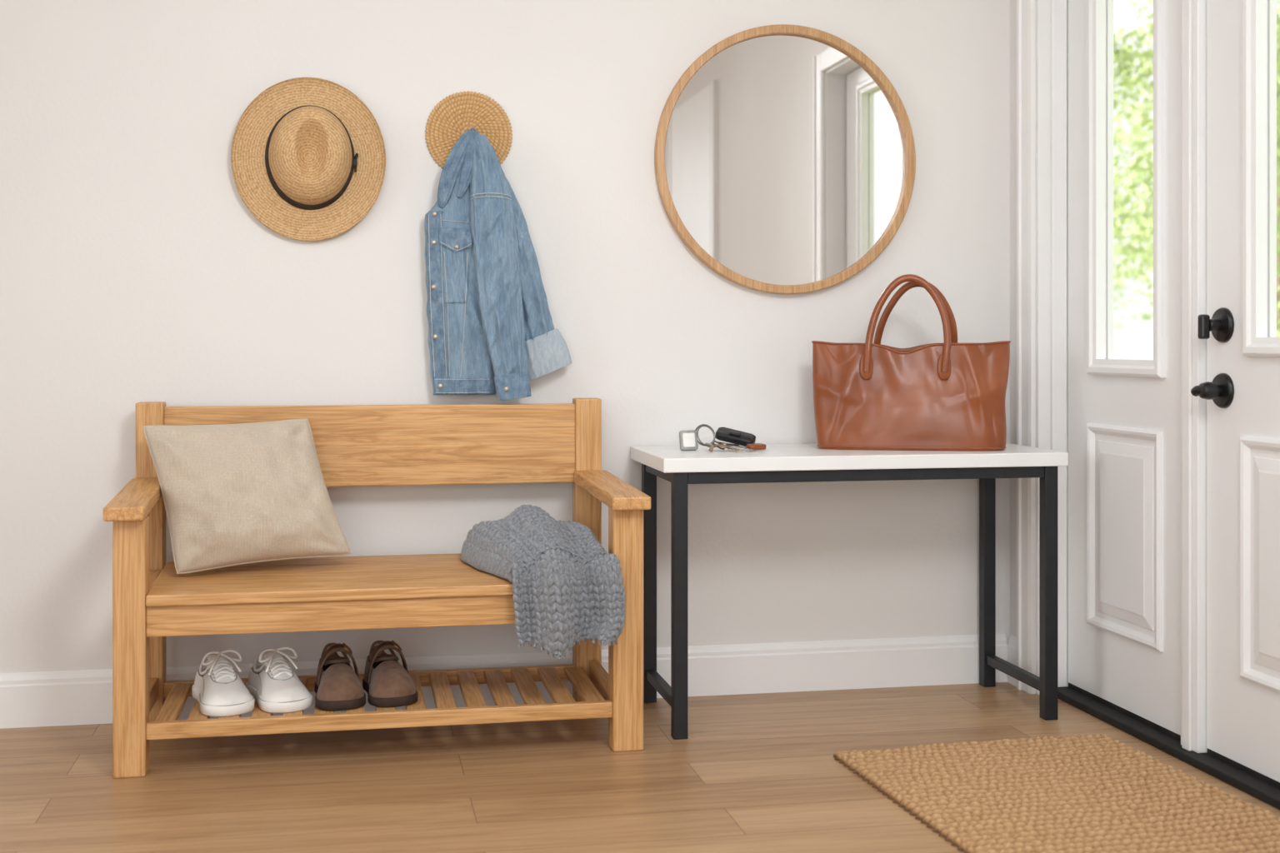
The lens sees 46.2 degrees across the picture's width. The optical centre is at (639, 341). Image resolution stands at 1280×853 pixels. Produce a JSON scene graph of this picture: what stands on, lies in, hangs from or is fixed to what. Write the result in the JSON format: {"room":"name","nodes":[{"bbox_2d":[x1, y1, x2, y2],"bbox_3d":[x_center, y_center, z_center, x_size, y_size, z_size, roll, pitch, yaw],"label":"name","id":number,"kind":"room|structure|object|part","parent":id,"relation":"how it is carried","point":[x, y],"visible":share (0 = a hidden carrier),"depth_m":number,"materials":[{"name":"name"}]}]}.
{"room":"home entryway","nodes":[
{"label":"home entryway","id":0,"kind":"room"},
{"bbox_2d":[0,0,1009,674],"bbox_3d":[-1.500,-0.400,4.206,5.760,2.900,0.150,0,0,-11],"label":"wall","id":1,"kind":"structure","parent":0,"point":[135,267],"depth_m":4.31,"materials":[{"name":"white paint"}]},
{"bbox_2d":[230,77,385,240],"bbox_3d":[-0.921,-0.513,4.173,0.425,0.461,0.136,0,0,-11],"label":"straw hat","id":2,"kind":"object","parent":1,"relation":"attached to","point":[298,192],"visible":1,"depth_m":4.20,"materials":[{"name":"wicker"}]},
{"bbox_2d":[425,90,512,168],"bbox_3d":[-0.488,-0.596,4.296,0.252,0.252,0.059,0,0,-11],"label":"wall hook","id":3,"kind":"object","parent":1,"relation":"attached to","point":[457,113],"visible":0.61,"depth_m":4.32,"materials":[{"name":"wicker"}]},
{"bbox_2d":[424,127,571,401],"bbox_3d":[-0.399,-0.221,4.255,0.421,0.778,0.130,0,0,-9],"label":"denim jacket","id":4,"kind":"object","parent":3,"relation":"hanging from","point":[492,331],"visible":1,"depth_m":4.24,"materials":[{"name":"blue fabric"}]},
{"bbox_2d":[0,634,1007,729],"bbox_3d":[-1.517,0.977,4.118,5.394,0.146,0.016,0,0,-11],"label":"baseboard","id":5,"kind":"structure","parent":1,"relation":"attached to","point":[66,697],"depth_m":4.45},
{"bbox_2d":[654,24,915,294],"bbox_3d":[0.440,-0.544,4.489,0.804,0.804,0.034,0,0,-11],"label":"round mirror","id":6,"kind":"object","parent":1,"relation":"attached to","point":[785,158],"visible":1,"depth_m":4.49,"materials":[{"name":"brown wood"}]},
{"bbox_2d":[0,682,1279,852],"bbox_3d":[-0.647,1.100,-0.182,5.760,0.100,9.090,0,0,-11],"label":"floor","id":7,"kind":"structure","parent":0,"point":[752,773],"depth_m":3.58,"materials":[{"name":"brown wood"}]},
{"bbox_2d":[103,398,650,778],"bbox_3d":[-0.675,0.607,3.954,1.328,0.887,0.550,0,0,-11],"label":"wooden bench","id":8,"kind":"object","parent":7,"relation":"on","point":[437,444],"visible":0.73,"depth_m":3.84,"materials":[{"name":"brown wood"}]},
{"bbox_3d":[-1.236,0.739,3.644,0.076,0.622,0.075,0,0,-11],"label":"leg","id":9,"kind":"part","parent":8,"relation":"part of","materials":[{"name":"brown wood"}]},
{"bbox_3d":[-1.274,0.397,3.802,0.094,0.061,0.481,0,0,-11],"label":"armrest","id":10,"kind":"part","parent":8,"relation":"part of","materials":[{"name":"brown wood"}]},
{"bbox_3d":[-1.327,0.608,4.072,0.072,0.885,0.070,0,0,-11],"label":"post","id":11,"kind":"part","parent":8,"relation":"part of","materials":[{"name":"brown wood"}]},
{"bbox_3d":[-1.275,0.932,3.860,0.024,0.055,0.365,0,0,-11],"label":"shelf rail","id":12,"kind":"part","parent":8,"relation":"part of","materials":[{"name":"brown wood"}]},
{"bbox_3d":[-1.265,0.628,3.862,0.050,0.028,0.361,0,0,-11],"label":"seat","id":13,"kind":"part","parent":8,"relation":"part of","materials":[{"name":"brown wood"}]},
{"bbox_2d":[191,650,254,717],"bbox_3d":[-1.070,0.857,3.825,0.132,0.133,0.293,0,0,-28],"label":"sneaker","id":14,"kind":"object","parent":8,"relation":"on","point":[217,687],"visible":1,"depth_m":3.77,"materials":[{"name":"rubber"}]},
{"bbox_2d":[143,419,350,574],"bbox_3d":[-1.032,0.400,3.947,0.523,0.382,0.242,0,0,-18],"label":"throw pillow","id":15,"kind":"object","parent":8,"relation":"on","point":[241,493],"visible":1,"depth_m":3.88,"materials":[{"name":"fabric"}]},
{"bbox_2d":[245,646,312,713],"bbox_3d":[-0.935,0.857,3.859,0.132,0.133,0.293,0,0,-30],"label":"sneaker","id":16,"kind":"object","parent":8,"relation":"on","point":[275,687],"visible":1,"depth_m":3.81,"materials":[{"name":"rubber"}]},
{"bbox_3d":[-0.671,0.616,3.937,1.142,0.048,0.443,0,0,-11],"label":"seat","id":17,"kind":"part","parent":8,"relation":"part of","materials":[{"name":"brown wood"}]},
{"bbox_2d":[314,643,365,711],"bbox_3d":[-0.783,0.855,3.877,0.128,0.137,0.270,0,0,-18],"label":"clog","id":18,"kind":"object","parent":8,"relation":"on","point":[337,687],"visible":1,"depth_m":3.80,"materials":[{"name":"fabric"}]},
{"bbox_3d":[-0.737,0.943,4.170,1.128,0.040,0.024,0,0,-11],"label":"shelf rail","id":19,"kind":"part","parent":8,"relation":"part of","materials":[{"name":"brown wood"}]},
{"bbox_3d":[-0.739,0.289,4.178,1.128,0.225,0.028,0,0,-11],"label":"backrest","id":20,"kind":"part","parent":8,"relation":"part of","materials":[{"name":"brown wood"}]},
{"bbox_3d":[-0.633,0.943,3.741,1.144,0.040,0.024,0,0,-11],"label":"shelf rail","id":21,"kind":"part","parent":8,"relation":"part of","materials":[{"name":"brown wood"}]},
{"bbox_2d":[362,640,417,707],"bbox_3d":[-0.659,0.855,3.911,0.128,0.137,0.270,0,0,-21],"label":"clog","id":22,"kind":"object","parent":8,"relation":"on","point":[387,683],"visible":1,"depth_m":3.84,"materials":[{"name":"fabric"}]},
{"bbox_2d":[460,505,625,659],"bbox_3d":[-0.267,0.613,3.943,0.351,0.344,0.554,0,0,-16],"label":"knit throw blanket","id":23,"kind":"object","parent":8,"relation":"on","point":[567,590],"visible":1,"depth_m":3.78,"materials":[{"name":"grey fabric"}]},
{"bbox_3d":[-0.152,0.607,4.300,0.074,0.887,0.070,0,0,-11],"label":"post","id":24,"kind":"part","parent":8,"relation":"part of","materials":[{"name":"brown wood"}]},
{"bbox_3d":[-0.098,0.932,4.089,0.024,0.055,0.365,0,0,-11],"label":"shelf rail","id":25,"kind":"part","parent":8,"relation":"part of","materials":[{"name":"brown wood"}]},
{"bbox_3d":[-0.079,0.397,4.035,0.101,0.061,0.487,0,0,-14],"label":"armrest","id":26,"kind":"part","parent":8,"relation":"part of","materials":[{"name":"brown wood"}]},
{"bbox_3d":[-0.036,0.739,3.877,0.080,0.622,0.075,0,0,-11],"label":"leg","id":27,"kind":"part","parent":8,"relation":"part of","materials":[{"name":"brown wood"}]},
{"bbox_2d":[630,443,1068,739],"bbox_3d":[0.579,0.678,4.277,1.145,0.743,0.475,0,0,-11],"label":"console table","id":28,"kind":"object","parent":7,"relation":"on","point":[777,462],"visible":0.98,"depth_m":4.11,"materials":[{"name":"black metal"}]},
{"bbox_3d":[0.027,0.698,4.375,0.038,0.704,0.038,0,0,-11],"label":"leg","id":29,"kind":"part","parent":28,"relation":"part of","materials":[{"name":"black metal"}]},
{"bbox_3d":[0.066,0.361,4.174,0.030,0.032,0.370,0,0,-11],"label":"rail","id":30,"kind":"part","parent":28,"relation":"part of","materials":[{"name":"black metal"}]},
{"bbox_3d":[0.105,0.698,3.974,0.038,0.704,0.038,0,0,-11],"label":"leg","id":31,"kind":"part","parent":28,"relation":"part of","materials":[{"name":"black metal"}]},
{"bbox_2d":[679,424,766,451],"bbox_3d":[0.241,0.271,4.212,0.216,0.073,0.167,0,0,-33],"label":"keys","id":32,"kind":"object","parent":28,"relation":"on","point":[688,441],"visible":1,"depth_m":4.22,"materials":[{"name":"metal"}]},
{"bbox_3d":[0.621,0.361,4.074,1.014,0.032,0.030,0,0,-11],"label":"long rail","id":33,"kind":"part","parent":28,"relation":"part of","materials":[{"name":"black metal"}]},
{"bbox_2d":[811,274,1010,451],"bbox_3d":[0.775,0.057,4.302,0.563,0.499,0.177,0,0,8],"label":"tote bag","id":34,"kind":"object","parent":28,"relation":"on","point":[950,395],"visible":1,"depth_m":4.24,"materials":[{"name":"brown leather"}]},
{"bbox_3d":[0.757,-0.053,4.259,0.246,0.278,0.068,0,0,8],"label":"handle","id":35,"kind":"part","parent":34,"relation":"part of","materials":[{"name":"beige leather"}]},
{"bbox_3d":[0.795,-0.046,4.344,0.246,0.264,0.068,0,0,8],"label":"handle","id":36,"kind":"part","parent":34,"relation":"part of","materials":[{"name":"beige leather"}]},
{"bbox_3d":[1.060,0.698,4.575,0.038,0.704,0.038,0,0,-11],"label":"leg","id":37,"kind":"part","parent":28,"relation":"part of","materials":[{"name":"black metal"}]},
{"bbox_3d":[1.137,0.698,4.175,0.038,0.704,0.038,0,0,-11],"label":"leg","id":38,"kind":"part","parent":28,"relation":"part of","materials":[{"name":"black metal"}]},
{"bbox_2d":[833,733,1279,852],"bbox_3d":[1.020,1.039,3.219,0.768,0.020,1.360,0,0,-14],"label":"doormat","id":39,"kind":"object","parent":7,"relation":"on","point":[1092,793],"visible":1,"depth_m":3.40,"materials":[{"name":"beige wicker"}]},
{"bbox_2d":[1057,686,1279,809],"bbox_3d":[1.436,1.039,3.660,0.125,0.022,1.657,0,0,-11],"label":"threshold","id":40,"kind":"object","parent":7,"relation":"on","point":[1254,787],"visible":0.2,"depth_m":3.81,"materials":[{"name":"black rubber"}]},
{"bbox_2d":[1068,682,1180,740],"bbox_3d":[1.356,1.020,4.146,0.043,0.014,0.647,0,0,-11],"label":"bottom sweep","id":41,"kind":"object","parent":40,"relation":"on","point":[1127,712],"visible":0.29,"depth_m":4.12,"materials":[{"name":"black rubber"}]},
{"bbox_2d":[1207,748,1279,788],"bbox_3d":[1.521,1.020,3.298,0.043,0.014,0.905,0,0,-11],"label":"bottom sweep","id":42,"kind":"object","parent":40,"relation":"on","point":[1251,772],"visible":0.4,"depth_m":3.58,"materials":[{"name":"black rubber"}]},
{"bbox_2d":[1010,0,1016,636],"bbox_3d":[2.096,-0.400,0.275,0.200,2.900,8.940,0,0,-11],"label":"wall","id":43,"kind":"structure","parent":0,"point":[1012,2],"depth_m":4.62,"materials":[{"name":"white paint"}]},
{"bbox_2d":[1007,635,1016,686],"bbox_3d":[1.149,0.977,4.584,0.016,0.146,0.087,0,0,-11],"label":"baseboard","id":44,"kind":"structure","parent":43,"relation":"attached to","point":[1012,646],"depth_m":4.59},
{"bbox_2d":[1016,0,1035,694],"bbox_3d":[1.159,-0.095,4.503,0.026,2.290,0.074,0,0,-11],"label":"trim","id":45,"kind":"structure","parent":43,"relation":"attached to","point":[1026,9],"depth_m":4.49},
{"bbox_2d":[1035,0,1068,694],"bbox_3d":[1.256,-0.059,4.481,0.154,2.219,0.023,0,0,-11],"label":"trim","id":46,"kind":"structure","parent":43,"relation":"attached to","point":[1042,7],"depth_m":4.46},
{"bbox_2d":[1050,0,1066,687],"bbox_3d":[1.245,-0.059,4.461,0.047,2.172,0.012,0,0,-11],"label":"trim","id":47,"kind":"structure","parent":43,"relation":"attached to","point":[1058,7],"depth_m":4.46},
{"bbox_2d":[1068,0,1180,735],"bbox_3d":[1.356,-0.066,4.146,0.045,2.158,0.647,0,0,-11],"label":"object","id":48,"kind":"object","parent":43,"relation":"attached to","point":[1144,682],"visible":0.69,"depth_m":4.18,"materials":[{"name":"white paint"}]},
{"bbox_2d":[1107,0,1130,359],"bbox_3d":[1.378,-0.490,4.129,0.030,1.170,0.399,0,0,-11],"label":"frame","id":49,"kind":"object","parent":48,"relation":"attached to","point":[1110,2],"visible":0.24,"depth_m":4.28,"materials":[{"name":"white paint"}]},
{"bbox_2d":[1086,423,1163,652],"bbox_3d":[1.329,0.525,4.132,0.015,0.580,0.395,0,0,-11],"label":"trim","id":50,"kind":"structure","parent":48,"relation":"attached to","point":[1157,643],"depth_m":4.13,"materials":[{"name":"white paint"}]},
{"bbox_2d":[1086,0,1165,630],"bbox_3d":[1.338,-0.152,4.122,0.039,1.845,0.399,0,0,-11],"label":"molding","id":51,"kind":"structure","parent":48,"relation":"attached to","point":[1125,472],"depth_m":4.14,"materials":[{"name":"white paint"}]},
{"bbox_3d":[1.331,0.525,4.132,0.012,0.490,0.305,0,0,-11],"label":"raised panel","id":52,"kind":"part","parent":51,"relation":"part of","materials":[{"name":"white paint"}]},
{"bbox_3d":[1.338,-0.490,4.122,0.039,1.170,0.399,0,0,-11],"label":"lite frame","id":53,"kind":"part","parent":51,"relation":"part of","materials":[{"name":"white paint"}]},
{"bbox_2d":[1180,0,1207,753],"bbox_3d":[1.425,-0.061,3.787,0.087,2.176,0.080,0,0,-11],"label":"trim","id":54,"kind":"structure","parent":43,"relation":"attached to","point":[1198,7],"depth_m":3.74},
{"bbox_2d":[1206,0,1279,782],"bbox_3d":[1.521,-0.066,3.298,0.045,2.158,0.905,0,0,-11],"label":"slab","id":55,"kind":"object","parent":43,"relation":"attached to","point":[1243,717],"visible":0.71,"depth_m":3.64,"materials":[{"name":"white paint"}]},
{"bbox_2d":[1211,307,1234,342],"bbox_3d":[1.421,-0.040,3.663,0.015,0.086,0.086,0,0,-11],"label":"rosette","id":56,"kind":"object","parent":55,"relation":"attached to","point":[1224,314],"visible":0.9,"depth_m":3.64,"materials":[{"name":"black metal"}]},
{"bbox_2d":[1211,373,1234,408],"bbox_3d":[1.421,0.120,3.663,0.015,0.086,0.086,0,0,-11],"label":"rosette","id":57,"kind":"object","parent":55,"relation":"attached to","point":[1224,380],"visible":0.85,"depth_m":3.64,"materials":[{"name":"black metal"}]},
{"bbox_2d":[1198,381,1217,399],"bbox_3d":[1.381,0.120,3.656,0.034,0.044,0.044,0,0,-11],"label":"hub","id":58,"kind":"object","parent":57,"relation":"attached to","point":[1208,389],"depth_m":3.64,"materials":[{"name":"black metal"}]},
{"bbox_2d":[1190,385,1200,396],"bbox_3d":[1.371,0.121,3.667,0.033,0.027,0.046,0,0,-11],"label":"lever","id":59,"kind":"object","parent":58,"relation":"attached to","point":[1196,390],"depth_m":3.67,"materials":[{"name":"black metal"}]},
{"bbox_2d":[1197,0,1279,672],"bbox_3d":[1.465,-0.158,3.346,0.085,1.835,0.670,0,0,-11],"label":"door","id":60,"kind":"structure","parent":55,"relation":"attached to","point":[1256,342],"depth_m":3.52,"materials":[{"name":"white paint"}]},
{"bbox_3d":[1.374,-0.036,3.655,0.024,0.060,0.022,0,0,-11],"label":"deadbolt turn knob","id":61,"kind":"part","parent":60,"relation":"part of","materials":[{"name":"black metal"}]},
{"bbox_3d":[1.401,-0.040,3.660,0.033,0.030,0.030,0,0,-11],"label":"deadbolt stem","id":62,"kind":"part","parent":60,"relation":"part of","materials":[{"name":"black metal"}]},
{"bbox_3d":[1.401,0.120,3.660,0.033,0.030,0.030,0,0,-11],"label":"lever lock stem","id":63,"kind":"part","parent":60,"relation":"part of","materials":[{"name":"black metal"}]},
{"bbox_3d":[1.499,-0.520,3.293,0.039,1.110,0.554,0,0,-11],"label":"lite frame","id":64,"kind":"part","parent":60,"relation":"part of","materials":[{"name":"white paint"}]},
{"bbox_3d":[1.494,0.515,3.293,0.012,0.490,0.505,0,0,-11],"label":"raised panel","id":65,"kind":"part","parent":60,"relation":"part of","materials":[{"name":"white paint"}]},
{"bbox_2d":[1240,435,1279,693],"bbox_3d":[1.493,0.515,3.293,0.015,0.580,0.595,0,0,-11],"label":"trim","id":66,"kind":"structure","parent":55,"relation":"attached to","point":[1247,443],"depth_m":3.56,"materials":[{"name":"white paint"}]},
{"bbox_2d":[1269,0,1276,337],"bbox_3d":[1.539,-0.520,3.301,0.030,1.110,0.554,0,0,-11],"label":"frame","id":67,"kind":"object","parent":55,"relation":"attached to","point":[1272,3],"visible":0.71,"depth_m":3.53,"materials":[{"name":"white paint"}]},
{"label":"outside","id":68,"kind":"structure","parent":0,"visible":0},
{"bbox_3d":[19.807,1.250,8.944,37.700,0.100,70.000,0,0,-11],"label":"lawn","id":69,"kind":"structure","parent":68,"visible":0},
{"bbox_2d":[1113,65,1153,330],"bbox_3d":[7.379,-2.375,25.873,5.320,7.151,5.422,0,0,-11],"label":"tree","id":70,"kind":"object","parent":69,"relation":"on","point":[1117,97],"visible":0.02,"depth_m":24.98,"materials":[{"name":"green plant"}]},
{"bbox_2d":[1113,0,1279,337],"bbox_3d":[5.180,-1.128,13.584,2.603,4.656,3.063,0,0,-11],"label":"foliage","id":71,"kind":"object","parent":69,"relation":"on","point":[1143,57],"visible":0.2,"depth_m":13.93,"materials":[{"name":"green plant"}]},
{"bbox_2d":[1130,17,1279,329],"bbox_3d":[6.562,-1.342,15.818,2.796,5.084,2.712,0,0,-11],"label":"tree","id":72,"kind":"object","parent":69,"relation":"on","point":[1146,316],"visible":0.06,"depth_m":15.72,"materials":[{"name":"green plant"}]}
]}

